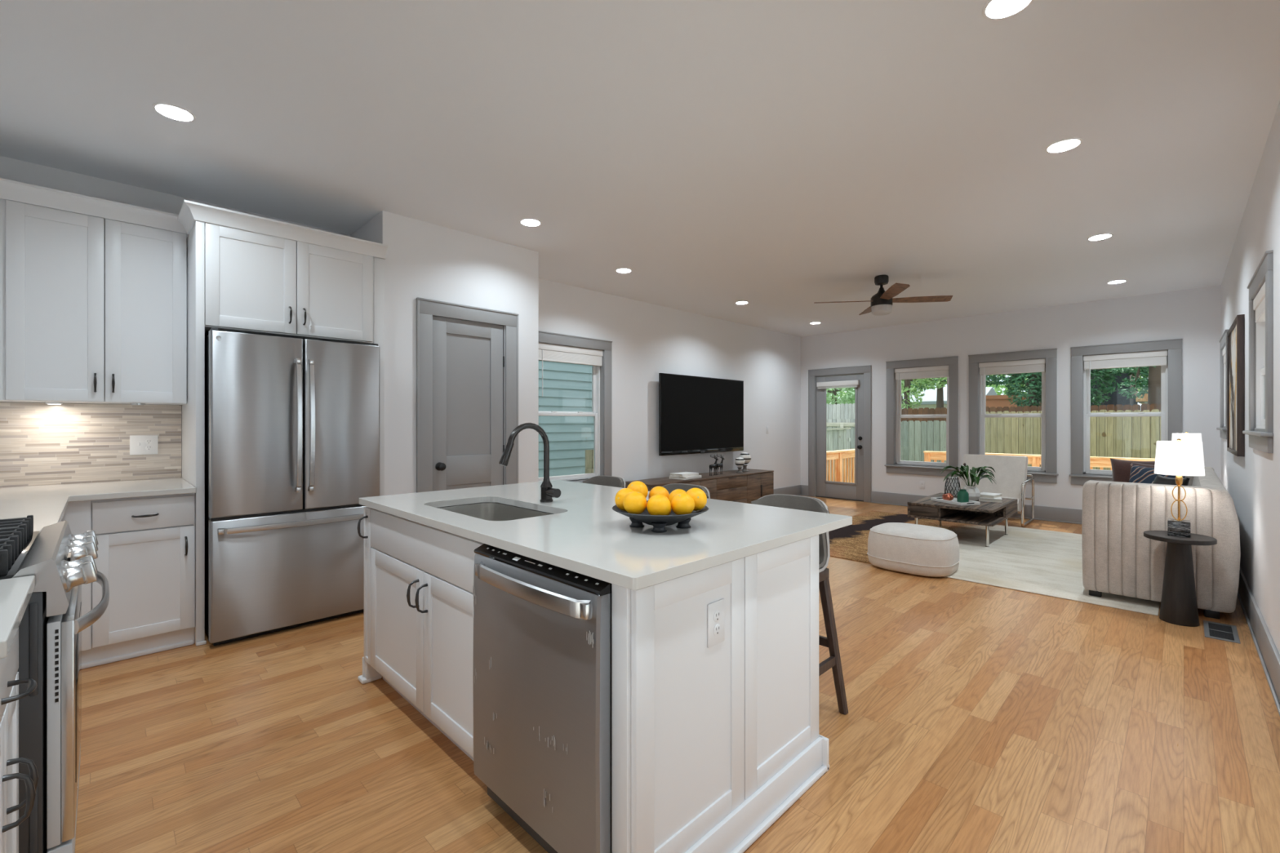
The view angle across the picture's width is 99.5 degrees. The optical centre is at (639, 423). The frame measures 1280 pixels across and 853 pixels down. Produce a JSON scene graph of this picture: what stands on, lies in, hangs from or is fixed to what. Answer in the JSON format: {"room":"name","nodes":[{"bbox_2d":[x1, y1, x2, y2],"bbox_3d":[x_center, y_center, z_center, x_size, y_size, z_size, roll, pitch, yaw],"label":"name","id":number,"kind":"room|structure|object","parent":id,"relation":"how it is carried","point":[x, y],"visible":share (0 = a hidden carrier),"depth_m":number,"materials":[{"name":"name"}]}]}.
{"room":"open-plan kitchen","nodes":[
{"label":"open-plan kitchen","id":0,"kind":"room"},
{"bbox_2d":[0,155,800,521],"bbox_3d":[-0.613,-0.123,6.256,9.960,2.807,0.190,0,0,-45],"label":"wall","id":1,"kind":"structure","parent":0,"point":[648,340],"depth_m":6.97,"materials":[{"name":"white paint"}]},
{"bbox_2d":[0,402,181,487],"bbox_3d":[-3.508,0.123,3.229,1.185,0.486,0.013,0,0,-45],"label":"backsplash","id":2,"kind":"structure","parent":1,"relation":"attached to","point":[41,443],"depth_m":3.32,"materials":[{"name":"tile"}]},
{"bbox_2d":[0,177,186,404],"bbox_3d":[-3.357,-0.699,3.087,1.170,1.154,0.423,0,0,-45],"label":"upper cabinet","id":3,"kind":"object","parent":1,"relation":"attached to","point":[93,291],"visible":0.99,"depth_m":3.08,"materials":[{"name":"white paint"}]},
{"bbox_2d":[129,435,158,454],"bbox_3d":[-3.210,0.141,3.506,0.135,0.125,0.016,0,0,-45],"label":"wall outlet","id":4,"kind":"object","parent":1,"relation":"attached to","point":[139,444],"visible":1,"depth_m":3.51,"materials":[{"name":"white plastic"}]},
{"bbox_2d":[538,330,612,483],"bbox_3d":[-0.793,-0.093,6.062,1.188,1.753,0.200,0,0,-45],"label":"window","id":5,"kind":"structure","parent":1,"relation":"in","point":[602,376],"depth_m":6.35,"materials":[{"name":"grey paint"}]},
{"bbox_2d":[538,342,603,396],"bbox_3d":[-0.774,-0.568,6.044,0.914,0.566,0.054,0,0,-45],"label":"window blind","id":6,"kind":"object","parent":5,"relation":"attached to","point":[547,352],"visible":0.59,"depth_m":6.00,"materials":[{"name":"white fabric"}]},
{"bbox_2d":[658,373,743,456],"bbox_3d":[0.876,-0.110,7.554,1.834,1.056,0.126,0,0,-45],"label":"television","id":7,"kind":"object","parent":1,"relation":"attached to","point":[697,415],"visible":1,"depth_m":7.40,"materials":[{"name":"black"}]},
{"bbox_2d":[773,484,800,495],"bbox_3d":[0.720,1.187,7.472,6.035,0.186,0.028,0,0,-45],"label":"baseboard","id":8,"kind":"structure","parent":1,"relation":"attached to","point":[794,490],"depth_m":9.32,"materials":[{"name":"grey paint"}]},
{"bbox_2d":[350,210,538,495],"bbox_3d":[-1.691,-0.123,4.674,1.330,2.807,0.890,0,0,-45],"label":"wall","id":9,"kind":"structure","parent":0,"point":[424,260],"depth_m":4.17,"materials":[{"name":"white paint"}]},
{"bbox_2d":[416,297,518,492],"bbox_3d":[-1.383,0.171,4.380,0.873,2.219,0.160,0,0,-45],"label":"door","id":10,"kind":"structure","parent":9,"relation":"in","point":[460,348],"depth_m":4.34,"materials":[{"name":"grey paint"}]},
{"bbox_2d":[0,0,1279,337],"bbox_3d":[1.264,-1.602,4.364,9.950,0.150,5.600,0,0,-45],"label":"ceiling","id":11,"kind":"structure","parent":0,"point":[780,157],"depth_m":2.80,"materials":[{"name":"white paint"}]},
{"bbox_2d":[151,102,195,122],"bbox_3d":[-2.288,-1.550,2.661,0.164,0.054,0.164,0,0,-45],"label":"recessed light","id":12,"kind":"object","parent":11,"relation":"in","point":[173,112],"visible":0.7,"depth_m":2.70,"materials":[{"name":"white plastic"}]},
{"bbox_2d":[520,218,541,226],"bbox_3d":[-0.832,-1.550,4.121,0.164,0.054,0.164,0,0,-45],"label":"recessed light","id":13,"kind":"object","parent":11,"relation":"in","point":[526,222],"visible":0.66,"depth_m":4.17,"materials":[{"name":"white plastic"}]},
{"bbox_2d":[813,275,952,315],"bbox_3d":[2.510,-1.327,5.628,1.032,0.398,1.032,0,0,-37],"label":"ceiling fan","id":14,"kind":"object","parent":11,"relation":"hanging from","point":[882,302],"visible":1,"depth_m":5.56,"materials":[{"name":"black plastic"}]},
{"bbox_2d":[982,0,1034,20],"bbox_3d":[1.341,-1.550,1.969,0.164,0.054,0.164,0,0,-45],"label":"recessed light","id":15,"kind":"object","parent":11,"relation":"in","point":[993,10],"visible":1,"depth_m":2.02,"materials":[{"name":"white plastic"}]},
{"bbox_2d":[1044,137,1082,153],"bbox_3d":[2.330,-1.550,2.979,0.164,0.054,0.164,0,0,-45],"label":"recessed light","id":16,"kind":"object","parent":11,"relation":"in","point":[1066,144],"visible":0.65,"depth_m":3.02,"materials":[{"name":"white plastic"}]},
{"bbox_2d":[75,495,1279,852],"bbox_3d":[1.264,1.340,4.364,9.950,0.120,5.600,0,0,-45],"label":"floor","id":17,"kind":"structure","parent":0,"point":[980,717],"depth_m":2.15,"materials":[{"name":"brown wood"}]},
{"bbox_2d":[0,627,38,852],"bbox_3d":[-1.491,0.838,0.879,0.687,0.884,0.546,0,0,-45],"label":"base cabinet","id":18,"kind":"object","parent":17,"relation":"on","point":[10,760],"visible":0.97,"depth_m":1.12,"materials":[{"name":"white paint"}]},
{"bbox_2d":[0,575,35,658],"bbox_3d":[-1.502,0.381,0.872,0.673,0.030,0.555,0,0,-45],"label":"countertop","id":19,"kind":"structure","parent":18,"relation":"on","point":[15,593],"depth_m":1.10,"materials":[{"name":"white stone"}]},
{"bbox_2d":[0,515,109,852],"bbox_3d":[-1.912,0.792,1.395,0.779,0.976,0.753,0,0,-45],"label":"gas range","id":20,"kind":"object","parent":17,"relation":"on","point":[51,625],"visible":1,"depth_m":1.35,"materials":[{"name":"grey metal"}]},
{"bbox_2d":[0,531,39,579],"bbox_3d":[-1.962,0.368,1.347,0.640,0.013,0.747,0,0,-45],"label":"cooktop","id":21,"kind":"object","parent":20,"relation":"in","point":[16,568],"depth_m":1.39,"materials":[{"name":"silver"}]},
{"bbox_2d":[62,493,195,669],"bbox_3d":[-2.987,0.838,3.174,0.524,0.884,0.797,0,0,-45],"label":"base cabinet","id":22,"kind":"object","parent":17,"relation":"on","point":[146,545],"visible":0.87,"depth_m":2.95,"materials":[{"name":"white paint"}]},
{"bbox_2d":[177,200,387,646],"bbox_3d":[-2.451,0.014,3.711,1.100,2.532,0.818,0,0,-45],"label":"tall cabinet","id":23,"kind":"object","parent":17,"relation":"on","point":[248,273],"visible":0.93,"depth_m":3.37,"materials":[{"name":"white paint"}]},
{"bbox_2d":[204,327,379,645],"bbox_3d":[-2.378,0.369,3.657,0.915,1.822,0.941,0,0,-45],"label":"refrigerator","id":24,"kind":"object","parent":17,"relation":"on","point":[292,424],"visible":0.88,"depth_m":3.30,"materials":[{"name":"grey metal"}]},
{"bbox_2d":[472,543,612,852],"bbox_3d":[-0.119,0.842,1.788,0.676,0.876,0.644,0,0,-45],"label":"dishwasher","id":25,"kind":"object","parent":17,"relation":"on","point":[542,660],"visible":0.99,"depth_m":1.51,"materials":[{"name":"grey metal"}]},
{"bbox_2d":[357,506,829,852],"bbox_3d":[-0.364,0.838,2.336,1.044,0.884,1.988,0,0,-45],"label":"base cabinet","id":26,"kind":"object","parent":17,"relation":"on","point":[712,746],"visible":0.66,"depth_m":1.69,"materials":[{"name":"white paint"}]},
{"bbox_2d":[359,480,852,590],"bbox_3d":[-0.272,0.381,2.388,1.199,0.030,1.937,0,0,-45],"label":"countertop","id":27,"kind":"structure","parent":26,"relation":"on","point":[584,535],"depth_m":1.87,"materials":[{"name":"white stone"}]},
{"bbox_2d":[438,502,553,520],"bbox_3d":[-0.642,0.491,2.367,0.430,0.186,0.740,0,0,-45],"label":"sink","id":28,"kind":"object","parent":27,"relation":"in","point":[489,511],"visible":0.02,"depth_m":2.64,"materials":[{"name":"silver metal"}]},
{"bbox_2d":[498,422,560,502],"bbox_3d":[-0.494,0.182,2.433,0.276,0.368,0.115,0,0,-45],"label":"faucet","id":29,"kind":"object","parent":27,"relation":"on","point":[547,492],"visible":1,"depth_m":2.49,"materials":[{"name":"black metal"}]},
{"bbox_2d":[612,500,708,533],"bbox_3d":[0.071,0.331,1.913,0.340,0.068,0.340,0,0,-45],"label":"fruit bowl","id":30,"kind":"object","parent":27,"relation":"on","point":[659,522],"visible":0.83,"depth_m":1.82,"materials":[{"name":"black metal"}]},
{"bbox_2d":[614,488,633,511],"bbox_3d":[-0.049,0.270,1.913,0.081,0.081,0.078,0,0,34],"label":"orange","id":31,"kind":"object","parent":30,"relation":"on","point":[620,495],"visible":0.57,"depth_m":1.89,"materials":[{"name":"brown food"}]},
{"bbox_2d":[622,491,647,514],"bbox_3d":[-0.017,0.270,1.833,0.081,0.079,0.081,0,0,-20],"label":"orange","id":32,"kind":"object","parent":30,"relation":"on","point":[634,502],"visible":0.91,"depth_m":1.80,"materials":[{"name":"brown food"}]},
{"bbox_2d":[626,480,648,497],"bbox_3d":[-0.011,0.252,1.987,0.080,0.080,0.080,0,0,-15],"label":"orange","id":33,"kind":"object","parent":30,"relation":"in","point":[636,486],"visible":0.56,"depth_m":1.96,"materials":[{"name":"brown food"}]},
{"bbox_2d":[646,494,671,515],"bbox_3d":[0.063,0.278,1.813,0.080,0.080,0.080,0,0,33],"label":"orange","id":34,"kind":"object","parent":30,"relation":"in","point":[657,504],"visible":0.84,"depth_m":1.78,"materials":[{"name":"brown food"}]},
{"bbox_2d":[648,486,669,498],"bbox_3d":[0.071,0.276,2.019,0.078,0.081,0.080,0,0,-18],"label":"orange","id":35,"kind":"object","parent":30,"relation":"in","point":[657,490],"visible":0.48,"depth_m":2.00,"materials":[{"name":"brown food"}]},
{"bbox_2d":[671,493,694,515],"bbox_3d":[0.145,0.276,1.839,0.080,0.079,0.081,0,0,-19],"label":"orange","id":36,"kind":"object","parent":30,"relation":"in","point":[682,503],"visible":0.91,"depth_m":1.81,"materials":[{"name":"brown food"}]},
{"bbox_2d":[685,488,706,511],"bbox_3d":[0.195,0.268,1.907,0.081,0.081,0.079,0,0,-20],"label":"orange","id":37,"kind":"object","parent":30,"relation":"on","point":[700,497],"visible":0.7,"depth_m":1.88,"materials":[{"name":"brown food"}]},
{"bbox_2d":[707,598,724,648],"bbox_3d":[0.221,0.578,1.566,0.078,0.125,0.008,0,0,-45],"label":"wall outlet","id":38,"kind":"object","parent":26,"relation":"attached to","point":[716,610],"visible":1,"depth_m":1.56,"materials":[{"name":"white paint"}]},
{"bbox_2d":[582,475,625,488],"bbox_3d":[-0.331,0.811,3.347,0.443,0.937,0.508,0,0,-45],"label":"bar stool","id":39,"kind":"object","parent":17,"relation":"on","point":[610,481],"visible":0.12,"depth_m":3.50,"materials":[{"name":"grey fabric"}]},
{"bbox_2d":[662,483,710,498],"bbox_3d":[0.128,0.811,2.886,0.443,0.937,0.508,0,0,-45],"label":"bar stool","id":40,"kind":"object","parent":17,"relation":"on","point":[669,487],"visible":0.06,"depth_m":3.04,"materials":[{"name":"grey fabric"}]},
{"bbox_2d":[625,468,773,503],"bbox_3d":[0.896,0.993,7.292,2.624,0.575,0.480,0,0,-45],"label":"media console","id":41,"kind":"object","parent":17,"relation":"on","point":[753,485],"visible":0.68,"depth_m":7.38,"materials":[{"name":"brown wood"}]},
{"bbox_2d":[738,452,751,471],"bbox_3d":[1.530,0.564,7.902,0.179,0.281,0.179,0,0,-45],"label":"vase","id":42,"kind":"object","parent":41,"relation":"on","point":[746,456],"visible":0.77,"depth_m":7.85,"materials":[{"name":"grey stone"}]},
{"bbox_2d":[751,493,848,714],"bbox_3d":[0.592,0.811,2.421,0.443,0.937,0.508,0,0,-45],"label":"bar stool","id":43,"kind":"object","parent":17,"relation":"on","point":[781,500],"visible":0.17,"depth_m":2.39,"materials":[{"name":"grey"}]},
{"bbox_2d":[828,510,1159,615],"bbox_3d":[3.404,1.275,5.733,2.985,0.008,3.080,0,0,-45],"label":"area rug","id":44,"kind":"object","parent":17,"relation":"on","point":[1033,561],"visible":0.44,"depth_m":5.14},
{"bbox_2d":[866,522,959,577],"bbox_3d":[2.404,1.091,4.779,0.580,0.358,0.701,0,0,-45],"label":"ottoman","id":45,"kind":"object","parent":44,"relation":"on","point":[922,550],"visible":1,"depth_m":4.55,"materials":[{"name":"beige fabric"}]},
{"bbox_2d":[871,522,955,540],"bbox_3d":[2.404,0.937,4.779,0.533,0.050,0.645,0,0,-45],"label":"cushion","id":46,"kind":"object","parent":45,"relation":"on","point":[898,531],"depth_m":4.64,"materials":[{"name":"beige fabric"}]},
{"bbox_2d":[906,493,1017,546],"bbox_3d":[3.678,1.075,6.157,1.160,0.390,0.815,0,0,-45],"label":"coffee table","id":47,"kind":"object","parent":44,"relation":"on","point":[988,514],"visible":0.94,"depth_m":5.89,"materials":[{"name":"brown wood"}]},
{"bbox_2d":[944,476,960,496],"bbox_3d":[3.800,0.767,6.586,0.171,0.222,0.170,0,0,-45],"label":"vase","id":48,"kind":"object","parent":47,"relation":"on","point":[951,486],"visible":0.83,"depth_m":6.53,"materials":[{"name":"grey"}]},
{"bbox_2d":[930,497,980,506],"bbox_3d":[3.485,0.863,5.996,0.250,0.032,0.420,0,0,-15],"label":"serving tray","id":49,"kind":"object","parent":47,"relation":"on","point":[953,501],"visible":0.78,"depth_m":5.91,"materials":[{"name":"white ceramic"}]},
{"bbox_2d":[956,488,968,502],"bbox_3d":[3.547,0.800,5.948,0.116,0.142,0.116,0,0,-45],"label":"glass jar","id":50,"kind":"object","parent":49,"relation":"on","point":[962,495],"visible":0.94,"depth_m":5.91,"materials":[{"name":"green glass"}]},
{"bbox_2d":[906,506,1017,526],"bbox_3d":[3.678,1.034,6.157,1.160,0.023,0.815,0,0,-45],"label":"shelf","id":51,"kind":"object","parent":47,"relation":"attached to","point":[987,519],"depth_m":5.89,"materials":[{"name":"brown wood"}]},
{"bbox_2d":[940,462,996,501],"bbox_3d":[3.724,0.664,6.147,0.388,0.427,0.531,0,0,-45],"label":"potted plant","id":52,"kind":"object","parent":47,"relation":"on","point":[974,492],"visible":0.98,"depth_m":6.09,"materials":[{"name":"green plant"}]},
{"bbox_2d":[1081,466,1240,619],"bbox_3d":[4.446,0.855,4.623,2.615,0.850,0.786,0,0,-45],"label":"sofa","id":53,"kind":"object","parent":44,"relation":"on","point":[1117,558],"visible":0.77,"depth_m":3.73,"materials":[{"name":"beige fabric"}]},
{"bbox_2d":[1110,457,1155,482],"bbox_3d":[4.997,0.578,5.427,0.196,0.430,0.440,0,0,-45],"label":"throw pillow","id":54,"kind":"object","parent":53,"relation":"on","point":[1121,469],"visible":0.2,"depth_m":5.49,"materials":[{"name":"brown fabric"}]},
{"bbox_2d":[1128,464,1185,484],"bbox_3d":[4.681,0.592,4.936,0.203,0.403,0.420,0,0,-19],"label":"throw pillow","id":55,"kind":"object","parent":53,"relation":"on","point":[1139,474],"visible":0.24,"depth_m":5.00,"materials":[{"name":"blue fabric"}]},
{"bbox_2d":[1152,474,1190,485],"bbox_3d":[4.500,0.625,4.636,0.166,0.349,0.301,0,0,7],"label":"throw pillow","id":56,"kind":"object","parent":53,"relation":"on","point":[1159,479],"visible":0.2,"depth_m":4.62,"materials":[{"name":"black fabric"}]},
{"bbox_2d":[956,453,1035,527],"bbox_3d":[4.622,0.851,7.115,0.781,0.848,0.803,0,0,-45],"label":"lounge chair","id":57,"kind":"object","parent":17,"relation":"on","point":[1011,474],"visible":0.57,"depth_m":7.04,"materials":[{"name":"fabric"}]},
{"bbox_2d":[960,453,1027,506],"bbox_3d":[4.675,0.742,7.167,0.318,0.631,0.710,0,0,-45],"label":"cushion","id":58,"kind":"object","parent":57,"relation":"on","point":[1011,471],"depth_m":7.06,"materials":[{"name":"fabric"}]},
{"bbox_2d":[1001,497,1020,513],"bbox_3d":[4.473,1.029,6.966,0.359,0.213,0.710,0,0,-45],"label":"seat cushion","id":59,"kind":"object","parent":57,"relation":"on","point":[1018,498],"depth_m":6.68,"materials":[{"name":"fabric"}]},
{"bbox_2d":[1143,530,1217,626],"bbox_3d":[3.474,1.002,3.491,0.336,0.556,0.336,0,0,-45],"label":"side table","id":60,"kind":"object","parent":17,"relation":"on","point":[1179,606],"visible":0.98,"depth_m":3.44,"materials":[{"name":"black wood"}]},
{"bbox_2d":[1154,439,1204,537],"bbox_3d":[3.474,0.412,3.491,0.233,0.622,0.233,0,0,-45],"label":"table lamp","id":61,"kind":"object","parent":60,"relation":"on","point":[1179,458],"visible":1,"depth_m":3.44,"materials":[{"name":"white fabric"}]},
{"bbox_2d":[1203,620,1240,644],"bbox_3d":[3.564,1.277,3.323,0.380,0.005,0.144,0,0,-45],"label":"floor vent","id":62,"kind":"object","parent":17,"relation":"in","point":[1224,632],"visible":1,"depth_m":3.31,"materials":[{"name":"grey metal"}]},
{"bbox_3d":[5.683,1.002,5.631,0.336,0.556,0.336,0,0,-45],"label":"side table","id":63,"kind":"object","parent":17,"relation":"on","visible":0},
{"bbox_2d":[1171,431,1201,441],"bbox_3d":[5.683,0.406,5.631,0.238,0.634,0.238,0,0,-45],"label":"table lamp","id":64,"kind":"object","parent":63,"relation":"on","point":[1186,437],"visible":0.2,"depth_m":5.55,"materials":[{"name":"white fabric"}]},
{"bbox_3d":[-2.693,0.838,2.066,0.659,0.884,1.284,0,0,-45],"label":"base cabinet","id":65,"kind":"object","parent":17,"relation":"on","visible":0},
{"bbox_2d":[0,477,196,531],"bbox_3d":[-2.780,0.381,2.508,1.170,0.030,2.033,0,0,-45],"label":"countertop","id":66,"kind":"structure","parent":65,"relation":"on","point":[47,504],"depth_m":2.85,"materials":[{"name":"white stone"}]},
{"bbox_2d":[800,285,1221,509],"bbox_3d":[4.726,-0.123,7.839,0.160,2.807,5.160,0,0,-45],"label":"wall","id":67,"kind":"structure","parent":0,"point":[1193,316],"depth_m":7.09,"materials":[{"name":"white paint"}]},
{"bbox_2d":[808,364,871,502],"bbox_3d":[3.382,0.174,9.149,0.206,2.212,1.091,0,0,-45],"label":"door","id":68,"kind":"structure","parent":67,"relation":"in","point":[860,491],"depth_m":9.08,"materials":[{"name":"grey paint"}]},
{"bbox_2d":[817,380,859,389],"bbox_3d":[3.323,-0.647,9.111,0.058,0.114,0.722,0,0,-45],"label":"door blind","id":69,"kind":"object","parent":68,"relation":"attached to","point":[846,384],"visible":1,"depth_m":9.07,"materials":[{"name":"white fabric"}]},
{"bbox_2d":[884,355,959,476],"bbox_3d":[4.291,-0.093,8.240,0.200,1.753,1.044,0,0,-45],"label":"window","id":70,"kind":"structure","parent":67,"relation":"in","point":[894,415],"depth_m":8.21,"materials":[{"name":"grey paint"}]},
{"bbox_2d":[894,364,948,385],"bbox_3d":[4.272,-0.718,8.222,0.054,0.266,0.770,0,0,-45],"label":"window blind","id":71,"kind":"object","parent":70,"relation":"attached to","point":[935,371],"visible":1,"depth_m":8.19,"materials":[{"name":"white fabric"}]},
{"bbox_2d":[800,484,1082,524],"bbox_3d":[4.633,1.187,7.799,0.028,0.186,5.054,0,0,-45],"label":"baseboard","id":72,"kind":"structure","parent":67,"relation":"attached to","point":[1073,516],"depth_m":7.23,"materials":[{"name":"grey paint"}]},
{"bbox_2d":[968,348,1058,483],"bbox_3d":[5.099,-0.093,7.429,0.200,1.753,1.040,0,0,-45],"label":"window","id":73,"kind":"structure","parent":67,"relation":"in","point":[1048,468],"depth_m":7.22,"materials":[{"name":"grey paint"}]},
{"bbox_2d":[978,358,1045,411],"bbox_3d":[5.080,-0.508,7.410,0.054,0.686,0.766,0,0,-45],"label":"window blind","id":74,"kind":"object","parent":73,"relation":"attached to","point":[1030,366],"visible":1,"depth_m":7.39,"materials":[{"name":"white fabric"}]},
{"bbox_2d":[1068,338,1182,484],"bbox_3d":[5.911,-0.093,6.614,0.200,1.753,1.039,0,0,-45],"label":"window","id":75,"kind":"structure","parent":67,"relation":"in","point":[1171,414],"depth_m":6.69,"materials":[{"name":"grey paint"}]},
{"bbox_2d":[1083,350,1167,409],"bbox_3d":[5.892,-0.508,6.595,0.054,0.686,0.765,0,0,-45],"label":"window blind","id":76,"kind":"object","parent":75,"relation":"attached to","point":[1150,358],"visible":1,"depth_m":6.57,"materials":[{"name":"white fabric"}]},
{"bbox_2d":[1221,100,1279,654],"bbox_3d":[3.134,-0.123,2.558,0.160,2.807,9.850,0,0,45],"label":"wall","id":77,"kind":"structure","parent":0,"point":[1252,480],"depth_m":3.23,"materials":[{"name":"white paint"}]},
{"bbox_2d":[1216,329,1228,439],"bbox_3d":[5.891,-0.361,5.372,1.046,1.028,0.206,0,0,-45],"label":"window","id":78,"kind":"structure","parent":77,"relation":"in","point":[1223,340],"depth_m":5.67,"materials":[{"name":"grey paint"}]},
{"bbox_2d":[1226,314,1244,456],"bbox_3d":[4.701,-0.270,4.278,0.037,1.020,1.100,0,0,45],"label":"painting","id":79,"kind":"object","parent":77,"relation":"attached to","point":[1236,333],"visible":1,"depth_m":4.10,"materials":[{"name":"brown wood"}]},
{"bbox_2d":[1242,249,1273,453],"bbox_3d":[3.592,-0.361,3.055,1.047,1.028,0.206,0,0,-45],"label":"window","id":80,"kind":"structure","parent":77,"relation":"in","point":[1260,334],"depth_m":3.15,"materials":[{"name":"grey paint"}]},
{"bbox_2d":[1253,281,1265,323],"bbox_3d":[3.567,-0.528,3.080,0.803,0.486,0.057,0,0,-45],"label":"window blind","id":81,"kind":"object","parent":80,"relation":"attached to","point":[1259,302],"visible":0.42,"depth_m":3.17,"materials":[{"name":"white fabric"}]},
{"bbox_2d":[1237,566,1279,715],"bbox_3d":[4.455,1.187,4.022,0.028,0.186,5.610,0,0,45],"label":"baseboard","id":82,"kind":"structure","parent":77,"relation":"attached to","point":[1268,655],"depth_m":2.95,"materials":[{"name":"grey paint"}]},
{"label":"outside","id":83,"kind":"structure","parent":0,"visible":0},
{"bbox_3d":[24.446,2.080,24.344,51.000,0.100,60.000,0,0,-45],"label":"lawn","id":84,"kind":"structure","parent":83,"visible":0},
{"bbox_2d":[826,427,850,482],"bbox_3d":[4.076,1.070,14.890,0.130,1.920,3.450,0,0,-45],"label":"fence","id":85,"kind":"object","parent":84,"relation":"on","point":[836,440],"visible":0.06,"depth_m":13.91,"materials":[{"name":"green wood"}]},
{"bbox_2d":[826,418,854,483],"bbox_3d":[4.804,0.955,17.273,0.125,2.150,5.300,0,0,-45],"label":"fence","id":86,"kind":"object","parent":84,"relation":"on","point":[831,423],"visible":0.09,"depth_m":15.94,"materials":[{"name":"wood"}]},
{"bbox_2d":[826,403,854,419],"bbox_3d":[5.678,0.674,19.837,0.068,2.712,6.900,0,0,-45],"label":"fence","id":87,"kind":"object","parent":84,"relation":"on","point":[846,411],"visible":0.08,"depth_m":18.59,"materials":[{"name":"wood"}]},
{"bbox_2d":[826,382,904,404],"bbox_3d":[8.016,-0.665,22.427,2.048,5.391,5.791,0,0,-45],"label":"tree","id":88,"kind":"object","parent":84,"relation":"on","point":[834,397],"visible":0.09,"depth_m":21.93,"materials":[{"name":"green plant"}]},
{"bbox_2d":[900,420,946,462],"bbox_3d":[6.619,0.981,13.507,0.068,2.098,2.200,0,0,-45],"label":"fence","id":89,"kind":"object","parent":84,"relation":"on","point":[917,437],"visible":0.3,"depth_m":13.23,"materials":[{"name":"green wood"}]},
{"bbox_2d":[901,377,946,409],"bbox_3d":[8.847,-0.400,17.609,1.324,4.860,2.691,0,0,-45],"label":"tree","id":90,"kind":"object","parent":84,"relation":"on","point":[907,390],"visible":0.19,"depth_m":17.50,"materials":[{"name":"green plant"}]},
{"bbox_2d":[901,386,996,409],"bbox_3d":[12.704,0.305,22.389,3.000,3.450,3.200,0,0,-45],"label":"house","id":91,"kind":"structure","parent":84,"relation":"on","point":[929,400],"depth_m":21.77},
{"bbox_2d":[910,377,991,408],"bbox_3d":[10.439,-0.585,18.428,1.387,5.230,2.597,0,0,-45],"label":"tree","id":92,"kind":"object","parent":84,"relation":"on","point":[940,397],"visible":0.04,"depth_m":18.50,"materials":[{"name":"green plant"}]},
{"bbox_2d":[986,395,1041,408],"bbox_3d":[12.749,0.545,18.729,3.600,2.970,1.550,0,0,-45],"label":"house","id":93,"kind":"structure","parent":84,"relation":"on","point":[996,401],"depth_m":17.42,"materials":[{"name":"wood"}]},
{"bbox_2d":[900,403,1160,470],"bbox_3d":[11.285,0.790,12.790,0.068,2.480,10.600,0,0,-45],"label":"fence","id":94,"kind":"object","parent":84,"relation":"on","point":[926,411],"visible":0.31,"depth_m":14.26,"materials":[{"name":"brown wood"}]},
{"bbox_2d":[986,372,1091,407],"bbox_3d":[10.999,-0.585,15.447,1.558,5.230,2.973,0,0,-45],"label":"tree","id":95,"kind":"object","parent":84,"relation":"on","point":[1033,383],"visible":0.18,"depth_m":15.29,"materials":[{"name":"green plant"}]},
{"bbox_2d":[986,370,1148,395],"bbox_3d":[21.022,-0.923,27.042,3.304,5.905,7.337,0,0,-45],"label":"tree","id":96,"kind":"object","parent":84,"relation":"on","point":[998,387],"visible":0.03,"depth_m":28.20,"materials":[{"name":"green plant"}]},
{"bbox_2d":[985,408,1160,470],"bbox_3d":[10.627,0.870,10.900,0.068,2.321,7.250,0,0,-45],"label":"fence","id":97,"kind":"object","parent":84,"relation":"on","point":[1128,437],"visible":0.26,"depth_m":11.62,"materials":[{"name":"wood"}]},
{"bbox_2d":[1090,367,1139,411],"bbox_3d":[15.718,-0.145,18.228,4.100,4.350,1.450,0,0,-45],"label":"house","id":98,"kind":"structure","parent":84,"relation":"on","point":[1116,398],"depth_m":16.58,"materials":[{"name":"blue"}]},
{"bbox_2d":[1090,360,1148,406],"bbox_3d":[13.364,-0.585,15.623,1.509,5.230,2.894,0,0,-45],"label":"tree","id":99,"kind":"object","parent":84,"relation":"on","point":[1108,380],"visible":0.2,"depth_m":15.45,"materials":[{"name":"green plant"}]},
{"bbox_2d":[1097,365,1160,410],"bbox_3d":[12.535,-0.945,12.856,1.663,5.950,2.994,0,0,-45],"label":"tree","id":100,"kind":"object","parent":84,"relation":"on","point":[1153,388],"visible":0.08,"depth_m":13.10,"materials":[{"name":"green plant"}]},
{"bbox_3d":[6.244,1.723,8.039,2.234,0.615,6.980,0,0,-45],"label":"deck","id":101,"kind":"object","parent":84,"relation":"on","visible":0},
{"bbox_2d":[826,448,854,483],"bbox_3d":[3.840,0.972,10.457,2.060,0.885,0.140,0,0,-45],"label":"deck railing","id":102,"kind":"object","parent":101,"relation":"on","point":[837,455],"visible":0.34,"depth_m":10.43,"materials":[{"name":"brown wood"}]},
{"bbox_2d":[923,450,1155,470],"bbox_3d":[7.209,0.972,8.463,0.140,0.885,5.120,0,0,-45],"label":"deck railing","id":103,"kind":"object","parent":101,"relation":"on","point":[1033,460],"visible":0.11,"depth_m":9.01,"materials":[{"name":"brown wood"}]},
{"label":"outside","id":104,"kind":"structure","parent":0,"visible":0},
{"bbox_3d":[-16.246,2.080,8.519,29.000,0.100,25.000,0,0,-45],"label":"yard","id":105,"kind":"structure","parent":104,"visible":0},
{"bbox_2d":[538,360,593,477],"bbox_3d":[-2.525,-1.445,9.622,12.800,6.950,4.600,0,0,-45],"label":"neighbor house","id":106,"kind":"structure","parent":105,"relation":"on","point":[566,387],"depth_m":8.42,"materials":[{"name":"teal"}]},
{"bbox_2d":[585,449,593,473],"bbox_3d":[-0.665,1.202,7.636,0.235,1.655,0.060,0,0,-45],"label":"fence","id":107,"kind":"object","parent":105,"relation":"on","point":[588,453],"visible":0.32,"depth_m":7.59,"materials":[{"name":"wood"}]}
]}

